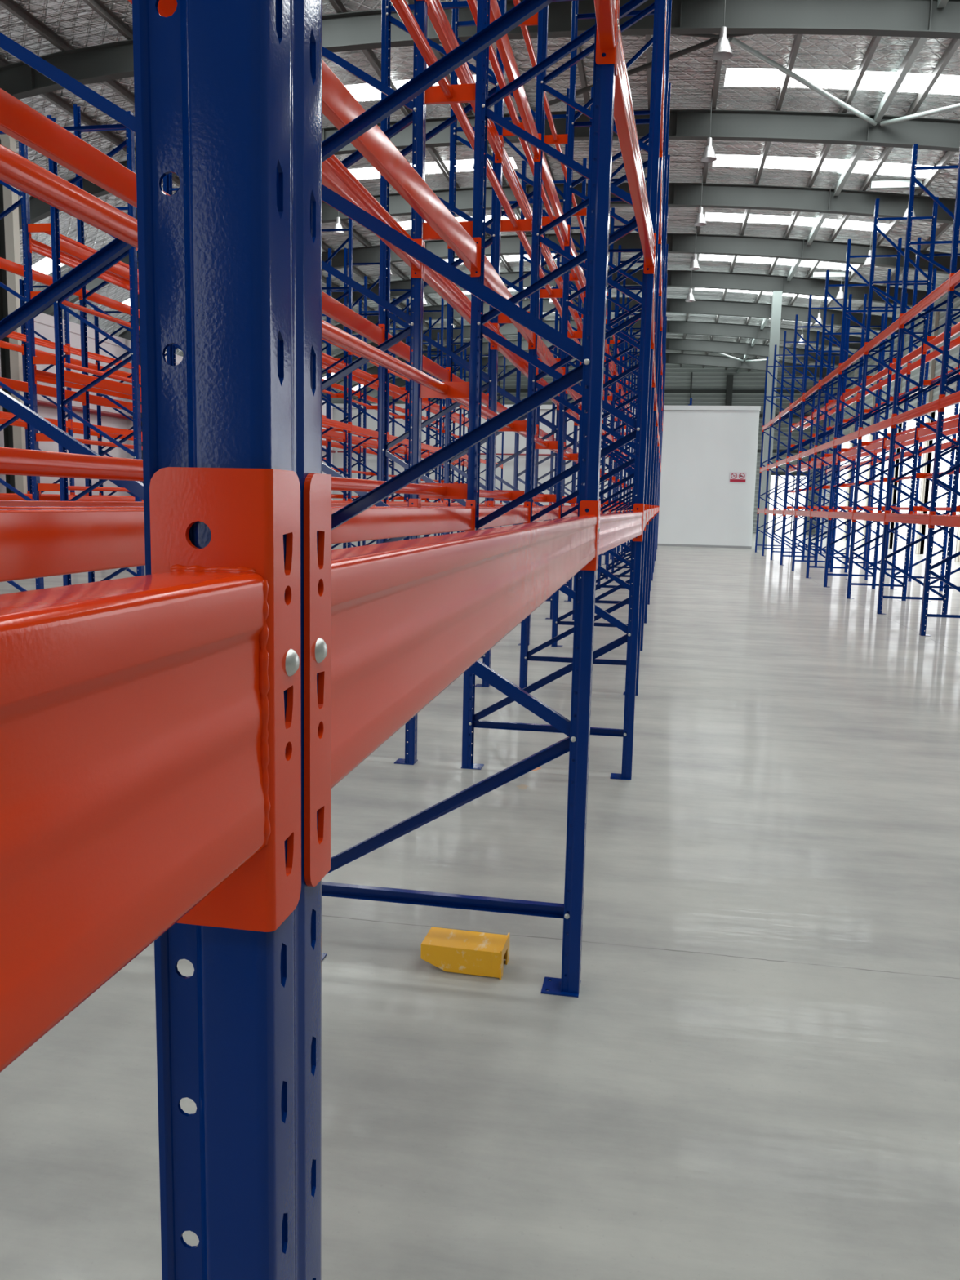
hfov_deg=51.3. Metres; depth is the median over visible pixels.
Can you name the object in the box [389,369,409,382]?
beam
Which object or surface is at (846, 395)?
beam
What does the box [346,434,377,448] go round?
beam
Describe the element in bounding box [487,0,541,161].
beam
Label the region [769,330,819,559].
frame
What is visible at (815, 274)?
window
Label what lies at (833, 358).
frame
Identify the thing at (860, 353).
beam
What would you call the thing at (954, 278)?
beam
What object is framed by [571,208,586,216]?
spacer
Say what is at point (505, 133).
spacer
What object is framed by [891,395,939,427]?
beam
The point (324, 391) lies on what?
bar
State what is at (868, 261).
lamp
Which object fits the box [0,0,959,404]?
ceiling
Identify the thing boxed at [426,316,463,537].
frame
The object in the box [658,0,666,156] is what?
beam
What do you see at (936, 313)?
column
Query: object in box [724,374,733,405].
wall column
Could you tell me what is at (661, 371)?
beam
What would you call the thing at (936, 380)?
bar
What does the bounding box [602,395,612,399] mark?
spacer
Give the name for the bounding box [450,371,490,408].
beam
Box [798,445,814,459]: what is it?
beam
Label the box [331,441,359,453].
beam
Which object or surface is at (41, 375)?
beam
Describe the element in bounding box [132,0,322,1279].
upright post
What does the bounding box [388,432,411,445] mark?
beam
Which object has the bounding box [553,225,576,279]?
bar
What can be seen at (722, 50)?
lamp
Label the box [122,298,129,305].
window
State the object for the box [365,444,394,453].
beam
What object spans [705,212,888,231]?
window
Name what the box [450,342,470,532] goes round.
frame
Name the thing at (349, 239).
frame
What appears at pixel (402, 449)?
beam
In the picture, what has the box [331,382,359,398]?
beam
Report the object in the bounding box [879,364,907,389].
beam
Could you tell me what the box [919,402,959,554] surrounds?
door
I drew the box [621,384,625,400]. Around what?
beam
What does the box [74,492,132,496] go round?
beam
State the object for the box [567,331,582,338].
spacer
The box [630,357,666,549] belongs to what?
frame
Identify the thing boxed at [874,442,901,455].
beam
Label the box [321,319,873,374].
rafter
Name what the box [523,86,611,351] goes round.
roof purlin
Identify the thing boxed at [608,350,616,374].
beam
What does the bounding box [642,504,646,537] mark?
beam
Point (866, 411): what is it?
spacer
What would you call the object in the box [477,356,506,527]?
frame
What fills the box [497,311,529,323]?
spacer
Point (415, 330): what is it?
frame
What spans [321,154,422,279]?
beam
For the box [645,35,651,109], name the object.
roof purlin
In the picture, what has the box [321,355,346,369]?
beam
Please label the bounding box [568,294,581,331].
beam
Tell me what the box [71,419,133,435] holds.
beam
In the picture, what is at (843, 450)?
spacer
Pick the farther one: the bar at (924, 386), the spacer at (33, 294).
the bar at (924, 386)
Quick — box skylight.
[724,67,959,93]
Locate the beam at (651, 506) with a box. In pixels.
[648,505,652,520]
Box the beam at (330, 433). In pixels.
[321,428,345,441]
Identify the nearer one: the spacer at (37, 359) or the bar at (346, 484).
the bar at (346, 484)
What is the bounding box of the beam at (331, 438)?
[330,436,365,448]
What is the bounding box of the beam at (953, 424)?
[915,417,958,439]
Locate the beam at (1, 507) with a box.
[0,506,143,509]
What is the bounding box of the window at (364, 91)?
[344,75,475,101]
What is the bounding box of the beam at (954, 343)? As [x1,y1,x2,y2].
[947,336,959,351]
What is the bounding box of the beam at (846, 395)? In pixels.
[842,383,862,401]
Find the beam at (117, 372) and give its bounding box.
[99,365,132,378]
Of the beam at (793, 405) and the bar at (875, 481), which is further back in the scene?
the beam at (793, 405)
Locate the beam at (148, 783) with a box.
[0,466,301,1072]
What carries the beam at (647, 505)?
attached to the frame at (575, 16)
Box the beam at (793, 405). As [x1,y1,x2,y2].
[789,392,803,411]
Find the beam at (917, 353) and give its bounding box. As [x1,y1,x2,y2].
[888,346,922,373]
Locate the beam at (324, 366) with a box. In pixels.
[321,361,330,373]
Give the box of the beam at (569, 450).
[565,444,573,453]
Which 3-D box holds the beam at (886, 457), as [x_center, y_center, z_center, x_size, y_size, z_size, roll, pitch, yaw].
[12.066,-5.413,29.949,0.064,0.240,2.998,3,8,10]
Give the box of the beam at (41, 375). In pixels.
[34,364,141,401]
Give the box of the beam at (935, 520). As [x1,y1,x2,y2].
[928,511,959,528]
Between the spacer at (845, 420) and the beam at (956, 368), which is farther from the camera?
the spacer at (845, 420)
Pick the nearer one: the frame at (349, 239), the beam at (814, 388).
the frame at (349, 239)
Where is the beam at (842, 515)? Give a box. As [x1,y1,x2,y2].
[828,509,853,521]
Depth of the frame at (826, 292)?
25.82 m
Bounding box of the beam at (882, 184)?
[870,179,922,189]
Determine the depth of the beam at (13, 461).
2.48 m
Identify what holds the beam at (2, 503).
attached to the frame at (115, 248)
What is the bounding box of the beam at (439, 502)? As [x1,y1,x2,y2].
[421,501,440,504]
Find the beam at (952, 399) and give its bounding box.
[938,391,959,412]
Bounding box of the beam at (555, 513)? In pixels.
[532,505,560,521]
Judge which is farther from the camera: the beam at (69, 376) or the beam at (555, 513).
the beam at (69, 376)
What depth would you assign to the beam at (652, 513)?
17.75 m
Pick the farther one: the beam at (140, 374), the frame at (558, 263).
the frame at (558, 263)
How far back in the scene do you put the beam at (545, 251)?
13.19 m
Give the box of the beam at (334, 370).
[330,366,366,386]
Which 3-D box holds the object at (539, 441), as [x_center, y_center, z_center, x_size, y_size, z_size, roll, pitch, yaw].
[0.561,-2.224,10.940,0.047,0.060,2.977,3,8,10]
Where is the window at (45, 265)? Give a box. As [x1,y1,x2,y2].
[31,257,63,274]
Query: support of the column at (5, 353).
on the floor
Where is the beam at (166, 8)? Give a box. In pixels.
[128,0,177,17]
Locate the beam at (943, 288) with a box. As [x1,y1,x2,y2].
[898,274,949,328]
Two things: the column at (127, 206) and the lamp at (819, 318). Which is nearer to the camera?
the column at (127, 206)
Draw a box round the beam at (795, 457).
[786,453,799,464]
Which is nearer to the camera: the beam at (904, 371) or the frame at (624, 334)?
the beam at (904, 371)
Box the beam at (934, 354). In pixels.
[906,345,943,373]
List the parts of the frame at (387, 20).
plate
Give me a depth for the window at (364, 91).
25.59 m
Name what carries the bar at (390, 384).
on the spacer
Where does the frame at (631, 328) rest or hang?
on the floor
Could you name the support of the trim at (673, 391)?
attached to the wall at (677, 377)
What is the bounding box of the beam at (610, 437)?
[605,432,613,441]
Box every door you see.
[757,471,807,533]
[888,420,908,548]
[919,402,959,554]
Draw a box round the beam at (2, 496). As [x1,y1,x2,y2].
[0,493,88,500]
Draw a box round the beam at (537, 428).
[523,419,538,435]
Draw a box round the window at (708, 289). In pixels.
[694,288,829,299]
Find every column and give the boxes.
[0,133,27,493]
[0,138,15,493]
[127,205,143,484]
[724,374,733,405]
[756,291,782,550]
[842,368,857,540]
[862,352,879,543]
[888,334,905,548]
[915,311,939,554]
[954,504,959,561]
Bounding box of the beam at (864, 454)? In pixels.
[852,449,874,460]
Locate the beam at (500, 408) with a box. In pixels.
[497,401,507,413]
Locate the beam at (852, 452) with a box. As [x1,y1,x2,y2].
[838,448,857,460]
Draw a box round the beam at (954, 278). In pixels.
[948,270,959,291]
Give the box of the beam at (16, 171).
[0,144,137,248]
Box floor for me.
[0,533,959,1279]
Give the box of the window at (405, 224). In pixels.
[397,215,525,229]
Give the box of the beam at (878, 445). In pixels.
[861,440,882,453]
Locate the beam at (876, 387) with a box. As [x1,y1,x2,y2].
[856,382,879,401]
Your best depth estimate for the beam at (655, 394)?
13.97 m
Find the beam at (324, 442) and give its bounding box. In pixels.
[321,439,327,447]
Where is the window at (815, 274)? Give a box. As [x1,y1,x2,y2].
[812,271,849,278]
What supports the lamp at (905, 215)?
hanging from the ceiling
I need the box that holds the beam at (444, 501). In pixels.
[384,500,448,506]
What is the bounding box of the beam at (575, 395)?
[565,388,582,409]
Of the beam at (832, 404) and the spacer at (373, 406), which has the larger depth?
the beam at (832, 404)
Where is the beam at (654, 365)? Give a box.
[651,338,655,386]
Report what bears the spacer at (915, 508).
attached to the frame at (929, 277)
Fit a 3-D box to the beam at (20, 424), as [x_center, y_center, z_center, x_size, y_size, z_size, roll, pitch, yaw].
[-10.647,-4.748,21.421,0.064,0.240,2.998,3,8,10]
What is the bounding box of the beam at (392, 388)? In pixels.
[389,385,407,398]
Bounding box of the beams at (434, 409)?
[321,392,875,515]
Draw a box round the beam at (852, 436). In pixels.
[833,428,858,448]
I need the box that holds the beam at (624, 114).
[613,0,656,275]
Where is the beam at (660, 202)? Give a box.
[657,137,663,244]
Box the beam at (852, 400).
[838,395,857,411]
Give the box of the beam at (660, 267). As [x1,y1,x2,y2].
[658,236,662,296]
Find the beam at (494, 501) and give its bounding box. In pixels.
[493,501,533,507]
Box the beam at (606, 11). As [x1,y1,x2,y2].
[594,0,618,67]
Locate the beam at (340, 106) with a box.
[322,60,480,276]
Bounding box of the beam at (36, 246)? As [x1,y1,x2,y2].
[29,233,138,294]
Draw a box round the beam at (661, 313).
[659,296,662,330]
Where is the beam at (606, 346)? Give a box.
[604,339,608,354]
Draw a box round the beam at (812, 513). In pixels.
[809,509,828,519]
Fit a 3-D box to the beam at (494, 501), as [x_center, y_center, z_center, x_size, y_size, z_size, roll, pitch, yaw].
[0.373,-1.414,11.088,0.064,0.240,2.998,3,8,10]
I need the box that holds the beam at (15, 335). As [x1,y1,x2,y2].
[5,331,69,355]
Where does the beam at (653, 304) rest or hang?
attached to the frame at (526, 655)
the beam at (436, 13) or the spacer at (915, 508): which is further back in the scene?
the spacer at (915, 508)
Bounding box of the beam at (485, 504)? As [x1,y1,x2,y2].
[449,501,486,506]
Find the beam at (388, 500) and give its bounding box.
[387,499,408,503]
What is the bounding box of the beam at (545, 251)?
[541,234,563,291]
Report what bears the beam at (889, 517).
attached to the frame at (944, 597)
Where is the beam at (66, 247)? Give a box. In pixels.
[57,238,138,284]
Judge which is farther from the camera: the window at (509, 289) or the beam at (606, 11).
the window at (509, 289)
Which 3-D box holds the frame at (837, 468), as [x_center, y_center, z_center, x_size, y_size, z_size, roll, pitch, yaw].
[9.816,-5.882,28.754,1.146,7.822,0.124,3,8,10]
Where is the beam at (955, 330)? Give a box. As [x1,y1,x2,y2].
[922,322,959,354]
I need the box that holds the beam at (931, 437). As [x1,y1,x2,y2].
[901,433,936,448]
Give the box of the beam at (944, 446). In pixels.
[919,441,952,456]
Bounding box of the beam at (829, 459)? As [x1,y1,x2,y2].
[822,454,837,464]
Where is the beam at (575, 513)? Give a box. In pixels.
[561,503,577,518]
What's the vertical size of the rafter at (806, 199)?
4.895 m
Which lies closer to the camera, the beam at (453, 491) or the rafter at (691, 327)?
the beam at (453, 491)
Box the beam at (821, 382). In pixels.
[818,364,839,389]
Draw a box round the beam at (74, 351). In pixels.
[69,344,131,368]
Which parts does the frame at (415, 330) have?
plate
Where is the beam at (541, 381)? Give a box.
[537,373,559,409]
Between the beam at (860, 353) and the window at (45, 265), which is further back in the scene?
the window at (45, 265)
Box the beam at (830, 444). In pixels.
[813,437,834,454]
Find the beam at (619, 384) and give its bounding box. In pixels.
[616,369,621,389]
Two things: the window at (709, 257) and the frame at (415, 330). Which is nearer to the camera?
the frame at (415, 330)
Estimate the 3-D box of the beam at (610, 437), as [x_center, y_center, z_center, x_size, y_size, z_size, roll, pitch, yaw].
[2.899,-4.600,22.556,0.065,0.240,2.998,3,8,10]
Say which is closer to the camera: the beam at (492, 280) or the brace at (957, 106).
the beam at (492, 280)
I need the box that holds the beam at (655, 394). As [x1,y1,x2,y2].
[653,382,657,410]
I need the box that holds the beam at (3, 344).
[0,340,24,355]
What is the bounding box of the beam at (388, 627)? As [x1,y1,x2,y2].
[303,472,599,886]
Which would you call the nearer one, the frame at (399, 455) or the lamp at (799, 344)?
the frame at (399, 455)
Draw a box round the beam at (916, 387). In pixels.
[898,386,918,401]
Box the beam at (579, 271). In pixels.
[570,235,586,297]
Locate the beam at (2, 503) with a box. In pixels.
[0,500,143,506]
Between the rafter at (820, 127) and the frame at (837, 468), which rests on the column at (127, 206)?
the rafter at (820, 127)
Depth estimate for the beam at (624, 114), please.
4.28 m
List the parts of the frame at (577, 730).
plate, plate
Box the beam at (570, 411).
[564,405,577,425]
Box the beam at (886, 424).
[857,413,892,439]
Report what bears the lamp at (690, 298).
hanging from the ceiling
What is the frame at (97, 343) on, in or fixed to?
on the floor
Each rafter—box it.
[0,0,959,99]
[18,109,959,230]
[42,182,955,315]
[117,232,959,340]
[321,297,898,343]
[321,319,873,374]
[321,337,853,400]
[325,269,930,306]
[346,352,835,404]
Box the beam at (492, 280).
[481,247,535,350]
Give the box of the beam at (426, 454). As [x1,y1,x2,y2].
[406,448,428,457]
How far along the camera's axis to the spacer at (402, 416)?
30.60 m
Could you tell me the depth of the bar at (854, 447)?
27.79 m
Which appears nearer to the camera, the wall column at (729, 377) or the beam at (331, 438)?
the beam at (331, 438)
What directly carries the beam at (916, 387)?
attached to the frame at (934, 276)
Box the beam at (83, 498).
[66,495,134,502]
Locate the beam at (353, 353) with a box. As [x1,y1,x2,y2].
[351,351,389,373]
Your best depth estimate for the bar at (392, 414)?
29.95 m
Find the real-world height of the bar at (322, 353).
0.060 m
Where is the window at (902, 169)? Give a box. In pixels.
[712,154,933,177]
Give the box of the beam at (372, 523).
[331,499,475,544]
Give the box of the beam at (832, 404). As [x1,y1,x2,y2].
[825,395,841,411]
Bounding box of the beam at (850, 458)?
[835,455,853,464]
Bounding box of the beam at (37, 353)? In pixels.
[35,349,97,370]
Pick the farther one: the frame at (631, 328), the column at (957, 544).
the column at (957, 544)
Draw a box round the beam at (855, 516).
[852,510,884,524]
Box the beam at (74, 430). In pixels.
[57,426,99,438]
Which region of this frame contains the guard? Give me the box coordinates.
[420,926,510,980]
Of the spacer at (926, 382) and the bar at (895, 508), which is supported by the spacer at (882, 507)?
the bar at (895, 508)
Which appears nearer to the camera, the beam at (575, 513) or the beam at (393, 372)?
the beam at (575, 513)
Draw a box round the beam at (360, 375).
[351,369,378,386]
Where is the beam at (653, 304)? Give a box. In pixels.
[650,240,656,349]
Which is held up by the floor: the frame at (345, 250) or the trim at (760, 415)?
the frame at (345, 250)
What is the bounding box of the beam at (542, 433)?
[538,428,553,440]
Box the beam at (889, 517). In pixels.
[884,510,929,528]
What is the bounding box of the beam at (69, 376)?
[62,368,141,397]
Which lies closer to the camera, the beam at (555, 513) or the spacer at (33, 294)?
the beam at (555, 513)
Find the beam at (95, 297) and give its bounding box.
[85,289,139,318]
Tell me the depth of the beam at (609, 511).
23.44 m
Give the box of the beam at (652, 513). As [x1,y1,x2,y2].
[651,505,653,518]
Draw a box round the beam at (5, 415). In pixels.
[0,411,71,430]
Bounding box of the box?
[688,397,692,405]
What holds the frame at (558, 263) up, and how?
on the floor
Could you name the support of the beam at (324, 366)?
attached to the frame
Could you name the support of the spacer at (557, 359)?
attached to the frame at (454, 129)
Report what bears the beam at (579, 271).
attached to the frame at (575, 16)
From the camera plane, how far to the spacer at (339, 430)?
24.85 m
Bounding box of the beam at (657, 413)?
[655,404,658,426]
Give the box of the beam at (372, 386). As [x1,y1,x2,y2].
[366,381,395,399]
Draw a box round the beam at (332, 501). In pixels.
[331,498,351,503]
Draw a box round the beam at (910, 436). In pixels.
[883,431,915,448]
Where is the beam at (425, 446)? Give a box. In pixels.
[421,443,441,452]
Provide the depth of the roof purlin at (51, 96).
26.17 m
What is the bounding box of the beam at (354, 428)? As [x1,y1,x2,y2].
[351,423,388,442]
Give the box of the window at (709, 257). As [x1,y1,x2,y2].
[698,253,855,270]
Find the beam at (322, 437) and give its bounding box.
[321,435,330,441]
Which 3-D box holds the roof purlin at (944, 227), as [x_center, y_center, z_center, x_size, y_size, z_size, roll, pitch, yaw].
[14.944,-13.353,30.339,0.105,0.200,84.000,3,8,10]
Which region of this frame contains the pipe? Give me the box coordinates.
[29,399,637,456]
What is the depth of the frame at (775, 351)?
37.57 m
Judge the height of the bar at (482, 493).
0.060 m
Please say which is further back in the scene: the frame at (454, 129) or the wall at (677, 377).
the wall at (677, 377)
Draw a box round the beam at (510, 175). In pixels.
[502,137,542,246]
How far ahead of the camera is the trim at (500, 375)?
74.90 m
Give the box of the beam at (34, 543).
[0,508,145,582]
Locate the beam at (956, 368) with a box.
[925,366,959,380]
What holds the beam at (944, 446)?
attached to the frame at (912, 341)
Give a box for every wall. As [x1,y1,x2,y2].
[0,312,333,500]
[332,403,760,548]
[389,362,824,534]
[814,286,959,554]
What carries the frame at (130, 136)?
on the floor
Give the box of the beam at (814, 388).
[802,382,818,401]
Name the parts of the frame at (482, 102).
plate, plate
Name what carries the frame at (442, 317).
on the floor
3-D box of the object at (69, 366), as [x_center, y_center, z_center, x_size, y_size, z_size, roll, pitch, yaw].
[-5.437,-3.866,14.580,0.044,0.060,2.977,3,8,10]
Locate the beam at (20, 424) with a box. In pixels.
[0,418,26,429]
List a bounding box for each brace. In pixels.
[509,36,719,116]
[672,34,719,38]
[715,352,743,361]
[726,34,753,37]
[728,36,877,125]
[745,358,789,361]
[880,103,959,126]
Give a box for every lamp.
[332,210,344,235]
[423,293,426,305]
[426,17,431,67]
[548,280,554,303]
[685,260,694,302]
[688,230,699,270]
[693,167,706,226]
[700,88,716,162]
[711,0,733,60]
[797,323,805,345]
[813,301,822,325]
[835,271,844,300]
[862,231,871,266]
[902,202,915,221]
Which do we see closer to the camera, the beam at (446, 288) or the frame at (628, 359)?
the beam at (446, 288)
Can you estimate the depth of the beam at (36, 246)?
13.85 m
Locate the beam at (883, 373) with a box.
[866,368,888,386]
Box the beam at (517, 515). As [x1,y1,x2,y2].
[475,502,530,529]
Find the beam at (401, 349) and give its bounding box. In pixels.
[386,329,450,382]
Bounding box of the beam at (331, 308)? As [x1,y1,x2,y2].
[321,291,385,345]
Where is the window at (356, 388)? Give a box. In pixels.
[351,384,363,390]
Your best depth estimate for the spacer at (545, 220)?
12.05 m
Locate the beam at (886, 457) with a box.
[871,455,888,465]
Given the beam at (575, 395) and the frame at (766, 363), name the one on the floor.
the frame at (766, 363)
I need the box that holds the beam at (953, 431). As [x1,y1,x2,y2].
[942,427,957,435]
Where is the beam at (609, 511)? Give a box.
[603,505,610,513]
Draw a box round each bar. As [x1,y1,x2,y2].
[44,231,138,273]
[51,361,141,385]
[62,300,139,330]
[66,485,129,491]
[75,438,142,449]
[321,319,448,394]
[321,351,337,361]
[321,389,337,396]
[321,424,337,430]
[331,476,445,495]
[339,397,372,408]
[342,363,373,377]
[346,431,372,438]
[346,469,372,475]
[373,408,400,417]
[374,377,400,389]
[390,0,453,97]
[449,102,518,228]
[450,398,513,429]
[466,0,520,128]
[476,489,511,498]
[512,0,520,6]
[515,231,552,295]
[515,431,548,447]
[518,137,555,222]
[520,26,557,142]
[532,494,546,500]
[548,448,570,458]
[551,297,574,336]
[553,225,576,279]
[555,144,578,213]
[573,338,580,344]
[574,280,583,303]
[576,215,586,244]
[608,364,613,376]
[842,506,853,509]
[844,482,854,486]
[846,445,864,451]
[862,506,877,509]
[864,480,879,484]
[866,437,883,444]
[869,400,893,412]
[891,506,910,510]
[892,475,911,480]
[895,427,924,436]
[898,385,928,398]
[920,506,951,511]
[923,471,954,477]
[928,413,959,426]
[931,368,959,384]
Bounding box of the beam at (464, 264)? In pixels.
[455,253,471,271]
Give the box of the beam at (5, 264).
[0,257,82,299]
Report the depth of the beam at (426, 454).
33.01 m
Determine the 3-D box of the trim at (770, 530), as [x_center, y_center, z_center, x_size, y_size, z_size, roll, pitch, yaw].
[-0.497,-3.541,39.609,36.900,0.200,134.000,3,8,10]
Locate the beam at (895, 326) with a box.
[864,314,900,354]
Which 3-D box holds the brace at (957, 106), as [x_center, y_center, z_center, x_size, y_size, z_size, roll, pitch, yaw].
[11.710,-12.202,22.426,0.107,0.617,6.055,-4,10,-35]
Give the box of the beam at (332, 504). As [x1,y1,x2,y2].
[331,499,383,506]
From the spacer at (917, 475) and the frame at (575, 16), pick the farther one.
the spacer at (917, 475)
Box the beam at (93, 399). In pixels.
[88,394,142,413]
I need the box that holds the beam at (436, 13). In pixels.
[426,0,502,164]
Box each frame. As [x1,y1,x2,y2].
[0,32,143,500]
[0,130,44,591]
[19,279,75,495]
[47,111,144,586]
[73,104,142,582]
[93,305,134,495]
[163,173,182,365]
[168,173,178,365]
[321,0,427,764]
[321,0,615,997]
[321,217,352,549]
[321,248,331,467]
[325,275,367,546]
[342,247,391,548]
[357,298,395,546]
[376,275,412,543]
[377,0,506,687]
[384,328,408,539]
[403,297,444,540]
[406,332,439,537]
[425,345,456,533]
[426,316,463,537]
[440,356,470,534]
[443,0,548,645]
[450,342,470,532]
[461,0,666,780]
[461,348,488,532]
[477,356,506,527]
[484,88,569,619]
[513,158,586,601]
[519,0,669,695]
[533,209,586,522]
[549,256,578,503]
[551,0,671,650]
[562,282,612,564]
[572,83,671,623]
[575,297,616,564]
[595,155,670,604]
[596,205,668,591]
[599,333,624,553]
[599,354,627,551]
[599,359,629,548]
[600,320,621,559]
[605,244,668,580]
[611,273,667,573]
[616,297,666,566]
[621,315,666,560]
[623,332,666,556]
[626,346,666,546]
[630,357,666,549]
[755,356,796,553]
[761,344,805,555]
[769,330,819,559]
[779,314,834,565]
[791,293,852,572]
[795,356,835,554]
[804,344,848,557]
[805,270,872,579]
[813,330,865,560]
[823,237,902,588]
[828,313,884,568]
[844,293,907,573]
[845,196,938,600]
[864,267,937,582]
[876,143,959,614]
[889,237,959,591]
[919,150,959,635]
[927,210,959,601]
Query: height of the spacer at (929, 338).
0.100 m
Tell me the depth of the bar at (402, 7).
5.49 m
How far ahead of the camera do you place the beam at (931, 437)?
21.05 m
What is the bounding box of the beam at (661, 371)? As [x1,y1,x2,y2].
[660,355,662,374]
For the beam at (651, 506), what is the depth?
14.60 m
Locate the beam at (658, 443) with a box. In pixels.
[657,428,659,445]
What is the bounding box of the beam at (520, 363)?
[497,324,537,382]
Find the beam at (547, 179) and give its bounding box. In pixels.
[542,151,569,245]
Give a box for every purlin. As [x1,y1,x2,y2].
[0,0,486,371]
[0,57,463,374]
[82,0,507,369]
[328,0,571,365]
[407,0,573,319]
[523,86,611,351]
[577,46,635,351]
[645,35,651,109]
[680,60,722,366]
[702,34,802,368]
[724,35,881,369]
[736,0,948,373]
[747,38,959,372]
[779,151,956,361]
[795,222,952,377]
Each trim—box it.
[482,389,824,393]
[497,374,500,403]
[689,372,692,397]
[757,449,820,453]
[759,413,822,417]
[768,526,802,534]
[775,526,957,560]
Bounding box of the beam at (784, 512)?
[782,508,795,515]
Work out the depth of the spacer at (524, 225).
9.21 m
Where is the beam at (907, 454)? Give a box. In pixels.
[893,449,918,461]
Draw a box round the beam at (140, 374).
[138,364,141,383]
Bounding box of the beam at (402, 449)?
[389,444,406,453]
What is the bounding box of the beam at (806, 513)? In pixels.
[795,508,810,517]
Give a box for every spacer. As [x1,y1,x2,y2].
[27,223,50,232]
[30,291,40,298]
[32,355,55,364]
[35,433,54,441]
[37,483,59,491]
[330,393,343,397]
[330,428,343,431]
[331,493,342,498]
[365,405,377,408]
[365,471,377,475]
[393,496,404,499]
[394,415,404,418]
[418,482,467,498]
[420,382,469,398]
[422,221,472,239]
[424,83,475,104]
[493,489,524,501]
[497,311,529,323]
[497,420,526,431]
[500,218,532,231]
[502,122,535,136]
[518,12,537,26]
[533,493,555,502]
[535,440,558,448]
[537,358,560,362]
[539,288,563,297]
[542,216,558,226]
[544,133,568,144]
[562,496,576,502]
[563,453,577,460]
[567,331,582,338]
[568,273,584,280]
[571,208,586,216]
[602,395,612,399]
[609,339,620,343]
[840,448,851,452]
[843,418,855,422]
[857,506,870,510]
[861,441,873,445]
[863,408,877,413]
[881,506,896,511]
[883,477,898,482]
[913,506,929,511]
[915,473,932,478]
[923,380,940,385]
[927,336,936,342]
[955,506,959,511]
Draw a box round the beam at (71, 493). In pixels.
[0,492,73,495]
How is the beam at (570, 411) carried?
attached to the frame at (516, 475)
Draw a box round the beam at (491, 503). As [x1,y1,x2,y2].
[419,498,493,507]
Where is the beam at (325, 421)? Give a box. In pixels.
[321,417,351,433]
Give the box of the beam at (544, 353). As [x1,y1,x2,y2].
[537,335,564,374]
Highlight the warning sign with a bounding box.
[728,471,746,482]
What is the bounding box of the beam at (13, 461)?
[0,446,143,481]
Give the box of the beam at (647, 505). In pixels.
[645,504,649,524]
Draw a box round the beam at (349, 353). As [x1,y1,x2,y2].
[321,337,351,355]
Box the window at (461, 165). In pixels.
[348,157,516,179]
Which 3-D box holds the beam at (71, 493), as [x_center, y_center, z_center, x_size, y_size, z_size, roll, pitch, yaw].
[-9.612,-3.068,21.456,0.064,0.240,2.998,3,8,10]
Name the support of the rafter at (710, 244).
on the column
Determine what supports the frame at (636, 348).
on the floor
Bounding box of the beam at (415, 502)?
[331,498,419,507]
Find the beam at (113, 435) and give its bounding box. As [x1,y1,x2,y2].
[102,432,142,441]
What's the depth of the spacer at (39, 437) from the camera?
13.25 m
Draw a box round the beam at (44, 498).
[39,491,128,501]
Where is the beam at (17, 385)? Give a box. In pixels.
[0,377,85,405]
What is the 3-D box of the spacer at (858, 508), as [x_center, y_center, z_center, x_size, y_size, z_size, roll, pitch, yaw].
[9.960,-3.425,25.962,0.328,0.100,0.030,3,8,10]
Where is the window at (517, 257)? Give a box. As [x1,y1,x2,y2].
[444,253,555,263]
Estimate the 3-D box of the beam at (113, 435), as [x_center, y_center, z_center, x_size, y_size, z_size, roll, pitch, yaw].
[-9.570,-5.534,27.297,0.064,0.240,2.998,3,8,10]
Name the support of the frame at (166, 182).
on the floor
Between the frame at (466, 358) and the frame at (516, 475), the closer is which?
the frame at (516, 475)
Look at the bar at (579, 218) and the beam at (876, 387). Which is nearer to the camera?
the bar at (579, 218)
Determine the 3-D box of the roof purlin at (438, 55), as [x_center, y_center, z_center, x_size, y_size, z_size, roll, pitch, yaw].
[0.799,-14.893,32.726,0.105,0.200,84.000,3,8,10]
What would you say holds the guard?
on the floor
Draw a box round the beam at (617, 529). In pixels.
[596,501,644,569]
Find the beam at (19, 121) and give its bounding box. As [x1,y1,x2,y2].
[0,88,170,208]
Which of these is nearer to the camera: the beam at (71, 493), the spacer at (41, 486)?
the spacer at (41, 486)
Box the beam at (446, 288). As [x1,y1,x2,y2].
[422,241,498,350]
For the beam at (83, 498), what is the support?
attached to the frame at (166, 182)
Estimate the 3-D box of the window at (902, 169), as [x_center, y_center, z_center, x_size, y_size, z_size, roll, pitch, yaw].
[10.003,-13.969,29.398,6.150,0.536,1.060,3,8,10]
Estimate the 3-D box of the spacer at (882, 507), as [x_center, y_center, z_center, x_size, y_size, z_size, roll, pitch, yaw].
[9.421,-3.032,23.024,0.328,0.100,0.030,3,8,10]
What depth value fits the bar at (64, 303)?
14.19 m
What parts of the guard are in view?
foot plate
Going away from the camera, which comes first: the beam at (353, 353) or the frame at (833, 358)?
the beam at (353, 353)
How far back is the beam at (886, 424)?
18.57 m
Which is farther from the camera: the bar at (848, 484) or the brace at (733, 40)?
the bar at (848, 484)
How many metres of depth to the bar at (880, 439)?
24.73 m
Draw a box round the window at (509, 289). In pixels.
[462,286,552,293]
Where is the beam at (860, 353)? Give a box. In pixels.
[838,342,865,373]
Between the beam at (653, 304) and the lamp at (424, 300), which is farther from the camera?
the lamp at (424, 300)

